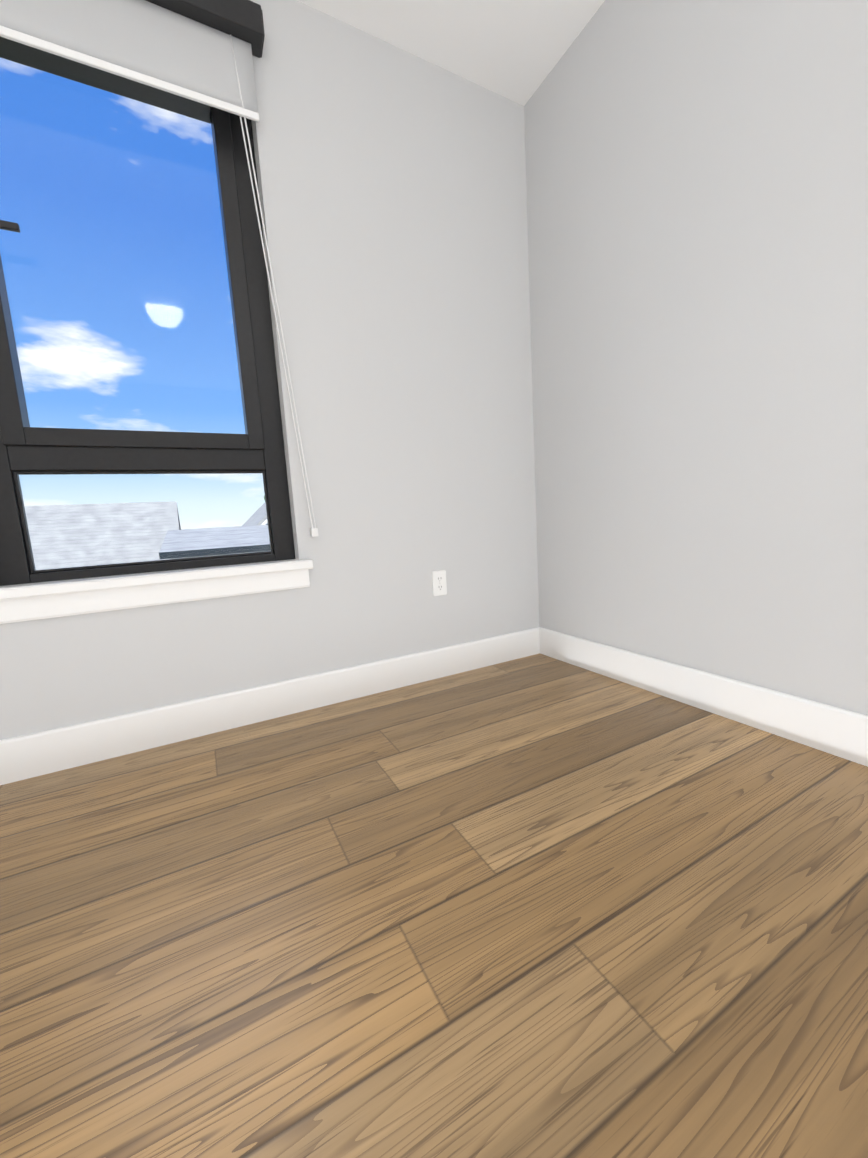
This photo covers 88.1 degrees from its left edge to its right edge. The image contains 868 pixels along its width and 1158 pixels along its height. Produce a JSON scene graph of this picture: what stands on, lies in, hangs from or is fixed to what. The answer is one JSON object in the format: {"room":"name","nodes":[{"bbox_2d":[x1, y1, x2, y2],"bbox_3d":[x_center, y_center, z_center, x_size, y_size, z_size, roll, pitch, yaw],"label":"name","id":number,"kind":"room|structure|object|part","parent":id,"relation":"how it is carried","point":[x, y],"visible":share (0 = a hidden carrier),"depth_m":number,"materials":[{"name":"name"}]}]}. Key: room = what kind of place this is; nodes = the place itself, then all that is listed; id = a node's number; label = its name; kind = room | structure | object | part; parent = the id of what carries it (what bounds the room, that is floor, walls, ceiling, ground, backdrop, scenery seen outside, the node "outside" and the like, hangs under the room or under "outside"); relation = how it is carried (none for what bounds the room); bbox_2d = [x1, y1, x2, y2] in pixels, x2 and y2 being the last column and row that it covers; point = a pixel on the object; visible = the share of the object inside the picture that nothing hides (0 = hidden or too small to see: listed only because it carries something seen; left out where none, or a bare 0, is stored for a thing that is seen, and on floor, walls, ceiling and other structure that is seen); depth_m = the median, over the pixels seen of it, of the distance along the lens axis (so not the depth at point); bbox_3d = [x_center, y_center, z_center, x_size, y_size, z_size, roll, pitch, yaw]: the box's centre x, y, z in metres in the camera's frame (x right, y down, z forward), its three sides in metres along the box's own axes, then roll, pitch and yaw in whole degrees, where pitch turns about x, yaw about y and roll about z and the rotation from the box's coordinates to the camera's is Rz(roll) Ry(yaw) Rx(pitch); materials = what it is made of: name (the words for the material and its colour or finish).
{"room":"empty room","nodes":[
{"label":"empty room","id":0,"kind":"room"},
{"bbox_2d":[0,0,539,739],"bbox_3d":[-1.054,-0.714,1.577,3.874,2.600,0.250,-7,8,-27],"label":"wall","id":1,"kind":"structure","parent":0,"point":[392,194],"depth_m":1.84,"materials":[{"name":"grey paint"}]},
{"bbox_2d":[0,37,295,585],"bbox_3d":[-1.024,-0.860,1.521,0.919,1.769,0.141,-7,8,-27],"label":"window","id":2,"kind":"structure","parent":1,"relation":"in","point":[27,449],"depth_m":1.58,"materials":[{"name":"clear glass"}]},
{"bbox_3d":[-1.287,-1.032,1.313,0.122,0.070,0.052,-7,8,-27],"label":"handle","id":3,"kind":"part","parent":2,"relation":"part of","materials":[{"name":"black metal"}]},
{"bbox_2d":[0,0,258,116],"bbox_3d":[-1.029,-1.649,1.309,0.949,0.226,0.004,-7,8,-27],"label":"shade","id":4,"kind":"object","parent":2,"relation":"attached to","point":[156,42],"depth_m":1.39,"materials":[{"name":"fabric"}]},
{"bbox_2d":[0,0,317,536],"bbox_3d":[-0.961,-0.974,1.408,1.038,1.748,0.088,-7,8,-27],"label":"roller blind","id":5,"kind":"object","parent":2,"relation":"attached to","point":[202,51],"visible":0.96,"depth_m":1.41,"materials":[{"name":"fabric"}]},
{"bbox_3d":[-0.579,-0.993,1.634,0.153,1.682,0.044,-7,8,-27],"label":"cord","id":6,"kind":"part","parent":5,"relation":"part of","materials":[{"name":"white plastic"}]},
{"bbox_2d":[0,559,312,623],"bbox_3d":[-0.936,0.029,1.582,0.991,0.110,0.122,-7,8,-27],"label":"window sill","id":7,"kind":"structure","parent":1,"relation":"attached to","point":[36,601],"depth_m":1.52,"materials":[{"name":"white paint"}]},
{"bbox_2d":[0,628,539,784],"bbox_3d":[-0.925,0.517,1.617,3.358,0.138,0.016,-7,8,-27],"label":"baseboard","id":8,"kind":"structure","parent":1,"relation":"attached to","point":[23,757],"depth_m":1.70,"materials":[{"name":"white paint"}]},
{"bbox_2d":[432,570,446,595],"bbox_3d":[0.026,0.019,2.077,0.072,0.116,0.007,-7,8,-27],"label":"electrical outlet","id":9,"kind":"object","parent":1,"relation":"attached to","point":[439,584],"visible":1,"depth_m":2.07,"materials":[{"name":"white plastic"}]},
{"bbox_2d":[0,653,867,1157],"bbox_3d":[0.185,0.889,-0.414,3.874,0.200,5.193,-7,8,-27],"label":"floor","id":10,"kind":"structure","parent":0,"point":[538,907],"depth_m":0.80,"materials":[{"name":"brown wood"}]},
{"bbox_2d":[297,0,604,105],"bbox_3d":[0.017,-1.882,-0.780,3.874,0.200,5.193,-7,8,-27],"label":"ceiling","id":11,"kind":"structure","parent":0,"point":[514,50],"depth_m":1.74,"materials":[{"name":"white paint"}]},
{"bbox_2d":[524,0,867,714],"bbox_3d":[1.758,-0.692,0.121,0.250,2.600,4.943,-7,8,-27],"label":"wall","id":12,"kind":"structure","parent":0,"point":[697,192],"depth_m":1.48,"materials":[{"name":"grey paint"}]},
{"bbox_2d":[538,627,867,766],"bbox_3d":[1.656,0.531,0.331,0.016,0.138,4.693,-7,8,-27],"label":"baseboard","id":13,"kind":"structure","parent":12,"relation":"attached to","point":[837,731],"depth_m":1.53,"materials":[{"name":"white paint"}]},
{"label":"outside","id":14,"kind":"structure","parent":0,"visible":0},
{"bbox_3d":[-29.007,1.661,53.499,160.000,0.300,114.000,-7,8,-27],"label":"ground","id":15,"kind":"structure","parent":14,"visible":0},
{"bbox_2d":[24,501,180,569],"bbox_3d":[-12.233,1.526,15.165,7.100,7.961,4.860,-7,8,-27],"label":"building","id":16,"kind":"structure","parent":15,"relation":"on","point":[104,532],"depth_m":14.42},
{"bbox_2d":[159,525,270,558],"bbox_3d":[-2.986,1.766,13.167,7.800,6.900,5.500,-7,8,-27],"label":"roof","id":17,"kind":"object","parent":15,"relation":"on","point":[208,536],"depth_m":10.78,"materials":[{"name":"white"}]},
{"bbox_2d":[242,503,267,525],"bbox_3d":[-5.807,0.319,18.215,7.600,8.784,6.130,-7,8,-27],"label":"house","id":18,"kind":"structure","parent":15,"relation":"on","point":[259,515],"depth_m":16.72,"materials":[{"name":"grey"}]}
]}

